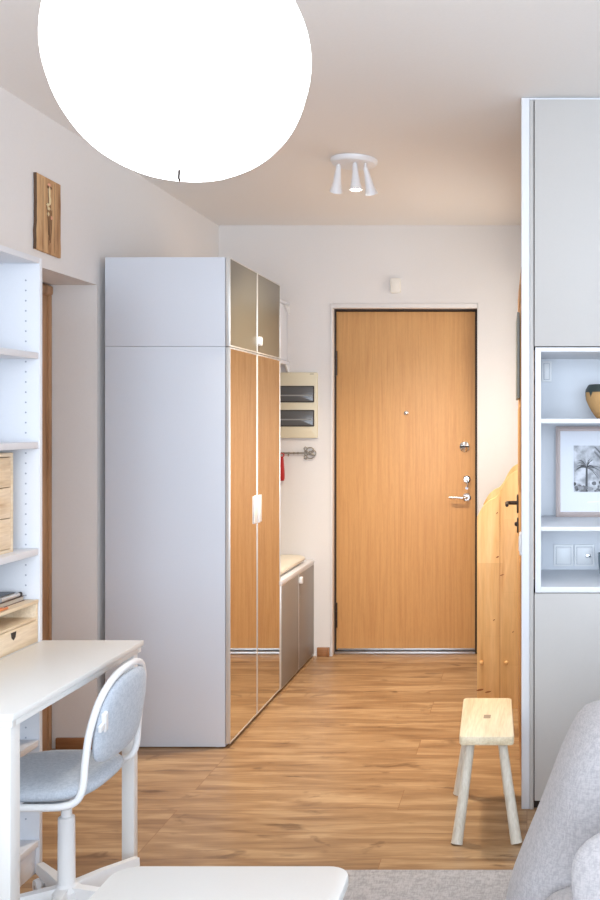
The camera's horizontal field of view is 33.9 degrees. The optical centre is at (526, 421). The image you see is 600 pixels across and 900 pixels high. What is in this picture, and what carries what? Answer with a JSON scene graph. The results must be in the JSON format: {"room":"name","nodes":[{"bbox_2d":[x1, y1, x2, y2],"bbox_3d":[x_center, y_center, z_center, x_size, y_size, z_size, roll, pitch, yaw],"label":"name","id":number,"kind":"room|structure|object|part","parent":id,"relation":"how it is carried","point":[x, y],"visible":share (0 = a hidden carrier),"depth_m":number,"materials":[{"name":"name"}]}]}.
{"room":"studio apartment","nodes":[
{"label":"studio apartment","id":0,"kind":"room"},
{"bbox_2d":[0,86,218,748],"bbox_3d":[-2.032,0.114,1.935,0.324,2.612,7.470,0,0,0],"label":"wall","id":1,"kind":"structure","parent":0,"point":[108,209],"depth_m":4.07,"materials":[{"name":"paint"}]},
{"bbox_2d":[33,172,60,257],"bbox_3d":[-1.861,-0.799,3.632,0.016,0.294,0.189,0,0,0],"label":"wooden plaque","id":2,"kind":"object","parent":1,"relation":"attached to","point":[47,197],"visible":1,"depth_m":3.62,"materials":[{"name":"brown wood"}]},
{"bbox_2d":[42,283,52,750],"bbox_3d":[-2.099,0.414,3.592,0.090,2.012,0.939,0,0,0],"label":"door","id":3,"kind":"structure","parent":1,"relation":"in","point":[47,290],"depth_m":4.03,"materials":[{"name":"brown wood"}]},
{"bbox_2d":[56,738,92,749],"bbox_3d":[-1.958,1.395,4.057,0.173,0.050,0.014,0,0,0],"label":"baseboard","id":4,"kind":"structure","parent":1,"relation":"attached to","point":[61,743],"depth_m":4.05,"materials":[{"name":"brown wood"}]},
{"bbox_2d":[20,654,536,893],"bbox_3d":[0.240,1.450,2.010,4.920,0.060,7.820,0,0,0],"label":"floor","id":5,"kind":"structure","parent":0,"point":[352,764],"depth_m":3.61,"materials":[{"name":"brown wood"}]},
{"bbox_2d":[0,245,41,886],"bbox_3d":[-1.700,0.452,2.256,0.330,1.937,1.412,0,0,0],"label":"bookcase","id":6,"kind":"object","parent":5,"relation":"on","point":[20,272],"depth_m":2.94,"materials":[{"name":"white laminate"}]},
{"bbox_2d":[0,453,12,554],"bbox_3d":[-1.703,0.246,2.656,0.254,0.304,0.432,0,0,0],"label":"chest","id":7,"kind":"object","parent":6,"relation":"on","point":[6,459],"visible":1,"depth_m":2.83,"materials":[{"name":"brown wood"}]},
{"bbox_3d":[-1.588,0.153,2.656,0.024,0.090,0.400,0,0,0],"label":"drawer","id":8,"kind":"part","parent":7,"relation":"part of","materials":[{"name":"brown wood"}]},
{"bbox_3d":[-1.588,0.246,2.656,0.024,0.092,0.400,0,0,0],"label":"drawer","id":9,"kind":"part","parent":7,"relation":"part of","materials":[{"name":"brown wood"}]},
{"bbox_3d":[-1.588,0.340,2.656,0.024,0.092,0.400,0,0,0],"label":"drawer","id":10,"kind":"part","parent":7,"relation":"part of","materials":[{"name":"brown wood"}]},
{"bbox_2d":[0,595,24,607],"bbox_3d":[-1.685,0.550,2.737,0.229,0.015,0.375,0,0,0],"label":"notebook","id":11,"kind":"object","parent":6,"relation":"on","point":[17,599],"visible":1,"depth_m":2.86,"materials":[{"name":"paper"}]},
{"bbox_2d":[0,592,14,597],"bbox_3d":[-1.694,0.535,2.728,0.212,0.014,0.355,0,0,0],"label":"notebook","id":12,"kind":"object","parent":11,"relation":"on","point":[2,594],"visible":0.52,"depth_m":2.88,"materials":[{"name":"paper"}]},
{"bbox_2d":[0,592,21,602],"bbox_3d":[-1.578,0.536,2.856,0.014,0.014,0.112,0,0,0],"label":"marker pen","id":13,"kind":"object","parent":11,"relation":"on","point":[18,594],"visible":1,"depth_m":2.85,"materials":[{"name":"plastic"}]},
{"bbox_3d":[-1.558,0.655,2.696,0.045,0.066,0.484,0,0,0],"label":"drawer","id":14,"kind":"part","parent":6,"relation":"part of","materials":[{"name":"brown wood"}]},
{"bbox_3d":[-1.688,0.624,2.688,0.305,0.132,0.505,0,0,0],"label":"drawer organiser","id":15,"kind":"part","parent":6,"relation":"part of","materials":[{"name":"beige wood"}]},
{"bbox_3d":[-1.700,-0.508,2.256,0.330,0.018,1.376,0,0,0],"label":"panel","id":16,"kind":"part","parent":6,"relation":"part of","materials":[{"name":"white laminate"}]},
{"bbox_3d":[-1.698,0.700,2.256,0.322,0.020,1.376,0,0,0],"label":"shelf","id":17,"kind":"part","parent":6,"relation":"part of","materials":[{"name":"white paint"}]},
{"bbox_3d":[-1.698,0.408,2.256,0.322,0.020,1.376,0,0,0],"label":"shelf","id":18,"kind":"part","parent":6,"relation":"part of","materials":[{"name":"white laminate"}]},
{"bbox_3d":[-1.698,0.073,2.256,0.322,0.020,1.376,0,0,0],"label":"shelf","id":19,"kind":"part","parent":6,"relation":"part of","materials":[{"name":"white laminate"}]},
{"bbox_3d":[-1.698,-0.208,2.256,0.322,0.020,1.376,0,0,0],"label":"shelf","id":20,"kind":"part","parent":6,"relation":"part of","materials":[{"name":"white laminate"}]},
{"bbox_2d":[0,599,38,616],"bbox_3d":[-1.688,0.563,2.688,0.304,0.010,0.505,0,0,0],"label":"tray","id":21,"kind":"object","parent":6,"relation":"on","point":[27,603],"depth_m":2.87,"materials":[{"name":"brown wood"}]},
{"bbox_3d":[-1.698,1.325,2.256,0.322,0.020,1.376,0,0,0],"label":"shelf","id":22,"kind":"part","parent":6,"relation":"part of","materials":[{"name":"white laminate"}]},
{"bbox_3d":[-1.698,1.010,2.256,0.322,0.020,1.376,0,0,0],"label":"shelf","id":23,"kind":"part","parent":6,"relation":"part of","materials":[{"name":"white laminate"}]},
{"bbox_2d":[0,640,143,899],"bbox_3d":[-1.372,1.055,2.582,0.320,0.730,0.753,0,0,0],"label":"desk","id":24,"kind":"object","parent":5,"relation":"on","point":[33,678],"visible":0.94,"depth_m":2.54,"materials":[{"name":"white paint"}]},
{"bbox_3d":[-1.246,1.072,2.233,0.048,0.696,0.044,0,0,0],"label":"leg","id":25,"kind":"part","parent":24,"relation":"part of","materials":[{"name":"white paint"}]},
{"bbox_3d":[-1.242,1.072,2.923,0.038,0.696,0.030,0,0,0],"label":"leg","id":26,"kind":"part","parent":24,"relation":"part of","materials":[{"name":"white paint"}]},
{"bbox_2d":[20,658,146,899],"bbox_3d":[-1.302,1.050,2.650,0.466,0.739,0.464,0,0,0],"label":"swivel chair","id":27,"kind":"object","parent":5,"relation":"on","point":[51,780],"visible":0.94,"depth_m":2.63,"materials":[{"name":"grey fabric"}]},
{"bbox_3d":[-1.430,1.341,2.602,0.217,0.048,0.034,0,0,-26],"label":"leg","id":28,"kind":"part","parent":27,"relation":"part of","materials":[{"name":"white plastic"}]},
{"bbox_3d":[-1.403,1.341,2.756,0.034,0.048,0.217,0,0,-44],"label":"leg","id":29,"kind":"part","parent":27,"relation":"part of","materials":[{"name":"white plastic"}]},
{"bbox_3d":[-1.310,1.051,2.660,0.120,0.034,0.300,0,0,0],"label":"seat plate","id":30,"kind":"part","parent":27,"relation":"part of","materials":[{"name":"white plastic"}]},
{"bbox_3d":[-1.291,1.341,2.528,0.034,0.048,0.217,0,0,-8],"label":"leg","id":31,"kind":"part","parent":27,"relation":"part of","materials":[{"name":"white plastic"}]},
{"bbox_3d":[-1.345,1.003,2.660,0.330,0.058,0.332,0,0,0],"label":"seat","id":32,"kind":"part","parent":27,"relation":"part of","materials":[{"name":"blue fabric"}]},
{"bbox_3d":[-1.319,0.859,2.660,0.392,0.357,0.364,0,0,0],"label":"tube frame","id":33,"kind":"part","parent":27,"relation":"part of","materials":[{"name":"white metal"}]},
{"bbox_3d":[-1.179,1.341,2.637,0.217,0.048,0.034,0,0,10],"label":"leg","id":34,"kind":"part","parent":27,"relation":"part of","materials":[{"name":"white plastic"}]},
{"bbox_3d":[-1.247,1.341,2.778,0.034,0.048,0.217,0,0,28],"label":"leg","id":35,"kind":"part","parent":27,"relation":"part of","materials":[{"name":"white plastic"}]},
{"bbox_3d":[-1.147,0.823,2.660,0.063,0.236,0.300,0,0,0],"label":"backrest","id":36,"kind":"part","parent":27,"relation":"part of","materials":[{"name":"blue fabric"}]},
{"bbox_2d":[105,257,279,746],"bbox_3d":[-1.558,0.351,4.488,0.561,2.138,0.832,0,0,0],"label":"wardrobe","id":37,"kind":"object","parent":5,"relation":"on","point":[192,349],"visible":0.93,"depth_m":4.07,"materials":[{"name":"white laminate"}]},
{"bbox_3d":[-1.303,-0.524,4.280,0.020,0.388,0.414,0,0,0],"label":"door","id":38,"kind":"part","parent":37,"relation":"part of","materials":[{"name":"metal"}]},
{"bbox_3d":[-1.303,0.538,4.280,0.020,1.728,0.414,0,0,0],"label":"door","id":39,"kind":"part","parent":37,"relation":"part of","materials":[{"name":"metal"}]},
{"bbox_3d":[-1.304,-0.524,4.280,0.017,0.376,0.402,0,0,0],"label":"door panel","id":40,"kind":"part","parent":37,"relation":"part of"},
{"bbox_3d":[-1.304,0.538,4.280,0.017,1.716,0.402,0,0,0],"label":"mirror panel","id":41,"kind":"part","parent":37,"relation":"part of","materials":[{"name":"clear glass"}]},
{"bbox_3d":[-1.288,0.418,4.456,0.014,0.130,0.060,0,0,0],"label":"handle","id":42,"kind":"part","parent":37,"relation":"part of","materials":[{"name":"white plastic"}]},
{"bbox_3d":[-1.288,0.418,4.520,0.014,0.130,0.060,0,0,0],"label":"handle","id":43,"kind":"part","parent":37,"relation":"part of","materials":[{"name":"white plastic"}]},
{"bbox_3d":[-1.286,-0.389,4.507,0.018,0.044,0.030,0,0,0],"label":"knob","id":44,"kind":"part","parent":37,"relation":"part of","materials":[{"name":"white plastic"}]},
{"bbox_3d":[-1.303,-0.524,4.696,0.020,0.388,0.414,0,0,0],"label":"door","id":45,"kind":"part","parent":37,"relation":"part of","materials":[{"name":"metal"}]},
{"bbox_3d":[-1.304,-0.524,4.696,0.017,0.376,0.402,0,0,0],"label":"door panel","id":46,"kind":"part","parent":37,"relation":"part of","materials":[{"name":"grey mirror"}]},
{"bbox_3d":[-1.303,0.538,4.696,0.020,1.728,0.414,0,0,0],"label":"door","id":47,"kind":"part","parent":37,"relation":"part of","materials":[{"name":"metal"}]},
{"bbox_3d":[-1.304,0.538,4.696,0.017,1.716,0.402,0,0,0],"label":"mirror panel","id":48,"kind":"part","parent":37,"relation":"part of","materials":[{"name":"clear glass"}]},
{"bbox_2d":[280,560,313,688],"bbox_3d":[-1.555,1.127,5.285,0.566,0.585,0.755,0,0,0],"label":"cabinet","id":49,"kind":"object","parent":5,"relation":"on","point":[297,583],"visible":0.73,"depth_m":5.23,"materials":[{"name":"white laminate"}]},
{"bbox_3d":[-1.299,1.131,5.097,0.016,0.545,0.376,0,0,0],"label":"door","id":50,"kind":"part","parent":49,"relation":"part of","materials":[{"name":"wood"}]},
{"bbox_3d":[-1.292,1.131,5.097,0.004,0.537,0.368,0,0,0],"label":"door panel","id":51,"kind":"part","parent":49,"relation":"part of","materials":[{"name":"wood"}]},
{"bbox_2d":[280,555,304,574],"bbox_3d":[-1.572,0.811,5.268,0.511,0.046,0.700,0,0,0],"label":"seat cushion","id":52,"kind":"object","parent":49,"relation":"on","point":[287,562],"visible":0.1,"depth_m":5.33,"materials":[{"name":"beige fabric"}]},
{"bbox_3d":[-1.563,0.846,5.285,0.550,0.022,0.755,0,0,0],"label":"panel","id":53,"kind":"part","parent":49,"relation":"part of","materials":[{"name":"white laminate"}]},
{"bbox_3d":[-1.292,1.131,5.474,0.004,0.537,0.368,0,0,0],"label":"door panel","id":54,"kind":"part","parent":49,"relation":"part of","materials":[{"name":"wood"}]},
{"bbox_2d":[343,870,512,899],"bbox_3d":[0.650,1.415,1.775,3.100,0.008,2.350,0,0,0],"label":"rug","id":55,"kind":"object","parent":5,"relation":"on","point":[362,884],"visible":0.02,"depth_m":2.85,"materials":[{"name":"grey carpet"}]},
{"bbox_2d":[89,866,347,899],"bbox_3d":[-0.637,1.191,1.623,0.511,0.442,0.845,0,0,0],"label":"coffee table","id":56,"kind":"object","parent":55,"relation":"on","point":[139,882],"visible":1,"depth_m":1.97,"materials":[{"name":"white paint"}]},
{"bbox_2d":[506,700,599,899],"bbox_3d":[0.829,1.044,1.855,1.763,0.734,1.029,0,0,0],"label":"sofa","id":57,"kind":"object","parent":55,"relation":"on","point":[567,814],"visible":0.88,"depth_m":2.12,"materials":[{"name":"grey fabric"}]},
{"bbox_2d":[546,886,572,899],"bbox_3d":[0.855,1.080,1.720,1.670,0.160,0.760,0,0,0],"label":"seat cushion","id":58,"kind":"object","parent":57,"relation":"on","point":[552,892],"depth_m":2.05,"materials":[{"name":"grey fabric"}]},
{"bbox_2d":[571,833,599,899],"bbox_3d":[0.335,0.875,1.789,0.500,0.231,0.141,0,0,0],"label":"throw pillow","id":59,"kind":"object","parent":57,"relation":"on","point":[585,872],"visible":1,"depth_m":1.78,"materials":[{"name":"grey fabric"}]},
{"bbox_2d":[451,698,521,844],"bbox_3d":[-0.150,1.252,3.386,0.242,0.359,0.516,0,0,-4],"label":"wooden stool","id":60,"kind":"object","parent":5,"relation":"on","point":[484,721],"visible":1,"depth_m":3.21,"materials":[{"name":"beige wood"}]},
{"bbox_3d":[-0.241,1.263,3.579,0.085,0.328,0.042,0,0,-18],"label":"leg","id":61,"kind":"part","parent":60,"relation":"part of","materials":[{"name":"brown wood"}]},
{"bbox_3d":[-0.218,1.264,3.195,0.077,0.335,0.130,0,0,0],"label":"leg","id":62,"kind":"part","parent":60,"relation":"part of","materials":[{"name":"brown wood"}]},
{"bbox_3d":[-0.145,1.089,3.415,0.203,0.032,0.450,0,0,0],"label":"seat","id":63,"kind":"part","parent":60,"relation":"part of","materials":[{"name":"brown wood"}]},
{"bbox_3d":[-0.059,1.264,3.197,0.087,0.335,0.125,0,0,0],"label":"leg","id":64,"kind":"part","parent":60,"relation":"part of","materials":[{"name":"brown wood"}]},
{"bbox_2d":[476,464,517,708],"bbox_3d":[-0.118,0.827,4.972,0.265,1.186,0.712,0,0,0],"label":"seat","id":65,"kind":"object","parent":5,"relation":"on","point":[497,535],"visible":0.77,"depth_m":4.63,"materials":[{"name":"brown wood"}]},
{"bbox_3d":[-0.116,0.827,5.314,0.262,1.186,0.028,0,0,0],"label":"panel","id":66,"kind":"part","parent":65,"relation":"part of","materials":[{"name":"brown wood"}]},
{"bbox_2d":[521,98,599,808],"bbox_3d":[0.670,0.115,3.649,1.380,2.610,0.462,0,0,0],"label":"tall cabinet","id":67,"kind":"object","parent":5,"relation":"on","point":[560,137],"visible":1,"depth_m":3.42,"materials":[{"name":"white laminate"}]},
{"bbox_2d":[519,531,520,555],"bbox_3d":[-0.026,0.455,3.500,0.010,0.086,0.080,0,0,0],"label":"light switch","id":68,"kind":"object","parent":67,"relation":"attached to","point":[520,531],"visible":0.76,"depth_m":3.46,"materials":[{"name":"white plastic"}]},
{"bbox_2d":[542,361,551,381],"bbox_3d":[0.080,-0.206,3.818,0.041,0.084,0.014,0,0,0],"label":"junction cover","id":69,"kind":"object","parent":67,"relation":"attached to","point":[546,365],"visible":1,"depth_m":3.82,"materials":[{"name":"white plastic"}]},
{"bbox_2d":[554,544,572,565],"bbox_3d":[0.149,0.545,3.818,0.080,0.088,0.014,0,0,0],"label":"wall switch","id":70,"kind":"object","parent":67,"relation":"in","point":[563,553],"visible":1,"depth_m":3.81,"materials":[{"name":"white plastic"}]},
{"bbox_3d":[0.364,1.006,3.428,0.672,0.758,0.020,0,0,0],"label":"door","id":71,"kind":"part","parent":67,"relation":"part of","materials":[{"name":"white wood"}]},
{"bbox_3d":[0.364,-0.728,3.428,0.672,0.903,0.020,0,0,0],"label":"door","id":72,"kind":"part","parent":67,"relation":"part of","materials":[{"name":"white wood"}]},
{"bbox_2d":[541,516,599,530],"bbox_3d":[0.366,0.391,3.622,0.628,0.016,0.404,0,0,0],"label":"shelf","id":73,"kind":"object","parent":67,"relation":"attached to","point":[548,523],"depth_m":3.53,"materials":[{"name":"white wood"}]},
{"bbox_2d":[541,419,599,422],"bbox_3d":[0.366,-0.004,3.622,0.628,0.017,0.404,0,0,0],"label":"shelf","id":74,"kind":"object","parent":67,"relation":"attached to","point":[542,420],"depth_m":3.42,"materials":[{"name":"white wood"}]},
{"bbox_2d":[556,426,599,516],"bbox_3d":[0.266,0.200,3.784,0.300,0.364,0.043,0,0,0],"label":"picture frame","id":75,"kind":"object","parent":67,"relation":"on","point":[577,447],"visible":1,"depth_m":3.79,"materials":[{"name":"white wood"}]},
{"bbox_2d":[574,446,599,491],"bbox_3d":[0.266,0.189,3.786,0.154,0.186,0.015,0,0,0],"label":"photograph","id":76,"kind":"object","parent":75,"relation":"attached to","point":[586,458],"depth_m":3.79},
{"bbox_2d":[574,544,593,565],"bbox_3d":[0.234,0.545,3.817,0.081,0.088,0.017,0,0,0],"label":"wall socket","id":77,"kind":"object","parent":67,"relation":"in","point":[583,553],"visible":1,"depth_m":3.81,"materials":[{"name":"white plastic"}]},
{"bbox_2d":[585,384,599,418],"bbox_3d":[0.322,-0.080,3.667,0.187,0.133,0.187,0,0,0],"label":"basket bowl","id":78,"kind":"object","parent":67,"relation":"on","point":[592,392],"visible":1,"depth_m":3.61,"materials":[{"name":"wicker"}]},
{"bbox_2d":[598,552,599,572],"bbox_3d":[0.320,0.558,3.660,0.088,0.089,0.088,0,0,0],"label":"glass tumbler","id":79,"kind":"object","parent":67,"relation":"in","point":[598,552],"visible":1,"depth_m":3.65,"materials":[{"name":"glass"}]},
{"bbox_2d":[0,0,599,224],"bbox_3d":[0.240,-1.232,2.010,4.920,0.080,7.820,0,0,0],"label":"ceiling","id":80,"kind":"structure","parent":0,"point":[432,91],"depth_m":3.47,"materials":[{"name":"paint"}]},
{"bbox_2d":[38,0,310,181],"bbox_3d":[-0.564,-0.792,1.524,0.413,0.799,0.413,0,0,0],"label":"pendant lamp","id":81,"kind":"object","parent":80,"relation":"hanging from","point":[173,90],"visible":1,"depth_m":1.39,"materials":[{"name":"white"}]},
{"bbox_2d":[330,153,377,195],"bbox_3d":[-0.792,-1.109,4.250,0.224,0.164,0.212,0,0,0],"label":"ceiling spotlight","id":82,"kind":"object","parent":80,"relation":"attached to","point":[354,162],"visible":1,"depth_m":4.22,"materials":[{"name":"white metal"}]},
{"bbox_3d":[-0.874,-1.102,4.266,0.062,0.126,0.090,0,0,0],"label":"lamp shade","id":83,"kind":"part","parent":82,"relation":"part of","materials":[{"name":"white metal"}]},
{"bbox_3d":[-0.786,-1.179,4.250,0.212,0.025,0.212,0,0,0],"label":"ceiling plate","id":84,"kind":"part","parent":82,"relation":"part of","materials":[{"name":"white metal"}]},
{"bbox_3d":[-0.769,-1.103,4.205,0.059,0.122,0.059,0,0,0],"label":"lamp shade","id":85,"kind":"part","parent":82,"relation":"part of","materials":[{"name":"white metal"}]},
{"bbox_3d":[-0.710,-1.089,4.251,0.058,0.125,0.090,0,0,0],"label":"lamp shade","id":86,"kind":"part","parent":82,"relation":"part of","materials":[{"name":"white metal"}]},
{"bbox_2d":[219,225,520,655],"bbox_3d":[-0.919,0.114,5.780,1.902,2.612,0.220,0,0,0],"label":"wall","id":87,"kind":"structure","parent":0,"point":[314,267],"depth_m":5.67,"materials":[{"name":"paint"}]},
{"bbox_2d":[279,299,288,371],"bbox_3d":[-1.650,-0.504,5.564,0.420,0.428,0.209,0,0,0],"label":"wall shelf","id":88,"kind":"object","parent":87,"relation":"attached to","point":[284,306],"visible":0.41,"depth_m":5.58,"materials":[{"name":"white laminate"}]},
{"bbox_3d":[-1.460,-0.535,5.569,0.016,0.330,0.199,0,0,0],"label":"panel","id":89,"kind":"part","parent":88,"relation":"part of","materials":[{"name":"white laminate"}]},
{"bbox_2d":[280,447,315,459],"bbox_3d":[-1.417,0.188,5.651,0.285,0.079,0.035,0,0,0],"label":"key rack","id":90,"kind":"object","parent":87,"relation":"attached to","point":[305,452],"visible":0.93,"depth_m":5.65,"materials":[{"name":"grey metal"}]},
{"bbox_2d":[280,453,284,480],"bbox_3d":[-1.479,0.270,5.640,0.034,0.170,0.008,0,0,0],"label":"shoehorn","id":91,"kind":"object","parent":90,"relation":"hanging from","point":[282,472],"visible":0.84,"depth_m":5.64,"materials":[{"name":"red paint"}]},
{"bbox_2d":[280,372,317,437],"bbox_3d":[-1.413,-0.102,5.654,0.293,0.397,0.031,0,0,0],"label":"electrical panel","id":92,"kind":"object","parent":87,"relation":"attached to","point":[298,390],"visible":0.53,"depth_m":5.65,"materials":[{"name":"beige plastic"}]},
{"bbox_3d":[-1.415,-0.023,5.641,0.249,0.088,0.005,0,0,0],"label":"pane","id":93,"kind":"part","parent":92,"relation":"part of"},
{"bbox_3d":[-1.415,-0.168,5.641,0.249,0.088,0.005,0,0,0],"label":"pane","id":94,"kind":"part","parent":92,"relation":"part of","materials":[{"name":"grey glass"}]},
{"bbox_2d":[317,647,329,656],"bbox_3d":[-1.234,1.393,5.660,0.076,0.055,0.019,0,0,0],"label":"baseboard","id":95,"kind":"structure","parent":87,"relation":"attached to","point":[321,651],"depth_m":5.66,"materials":[{"name":"brown wood"}]},
{"bbox_2d":[390,278,400,292],"bbox_3d":[-0.795,-0.824,5.655,0.064,0.091,0.027,0,0,0],"label":"door chime","id":96,"kind":"object","parent":87,"relation":"attached to","point":[395,283],"visible":1,"depth_m":5.64,"materials":[{"name":"beige plastic"}]},
{"bbox_2d":[330,303,477,655],"bbox_3d":[-0.745,0.350,5.766,0.896,2.140,0.199,0,0,0],"label":"door","id":97,"kind":"structure","parent":87,"relation":"in","point":[404,376],"depth_m":5.75,"materials":[{"name":"wood"}]},
{"bbox_3d":[-0.410,0.463,5.715,0.133,0.054,0.064,0,0,0],"label":"handle","id":98,"kind":"part","parent":97,"relation":"part of","materials":[{"name":"silver metal"}]},
{"bbox_3d":[0.082,0.114,4.895,0.100,2.612,1.990,0,0,0],"label":"wall","id":99,"kind":"structure","parent":0,"visible":0},
{"bbox_2d":[505,273,520,772],"bbox_3d":[-0.043,0.404,3.965,0.099,2.008,0.730,0,0,-1],"label":"door","id":100,"kind":"structure","parent":99,"relation":"in","point":[518,502],"depth_m":3.74,"materials":[{"name":"brown wood"}]},
{"bbox_3d":[-0.069,0.417,4.214,0.060,0.175,0.136,0,0,0],"label":"handle","id":101,"kind":"part","parent":100,"relation":"part of","materials":[{"name":"brown metal"}]},
{"bbox_2d":[516,312,519,399],"bbox_3d":[-0.039,-0.268,3.932,0.011,0.345,0.387,0,0,-1],"label":"board","id":102,"kind":"object","parent":100,"relation":"hanging from","point":[518,313],"visible":1,"depth_m":3.74,"materials":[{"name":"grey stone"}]},
{"bbox_3d":[-0.034,0.365,3.965,0.004,1.830,0.467,0,0,-1],"label":"panel","id":103,"kind":"part","parent":100,"relation":"part of","materials":[{"name":"brown wood"}]}
]}

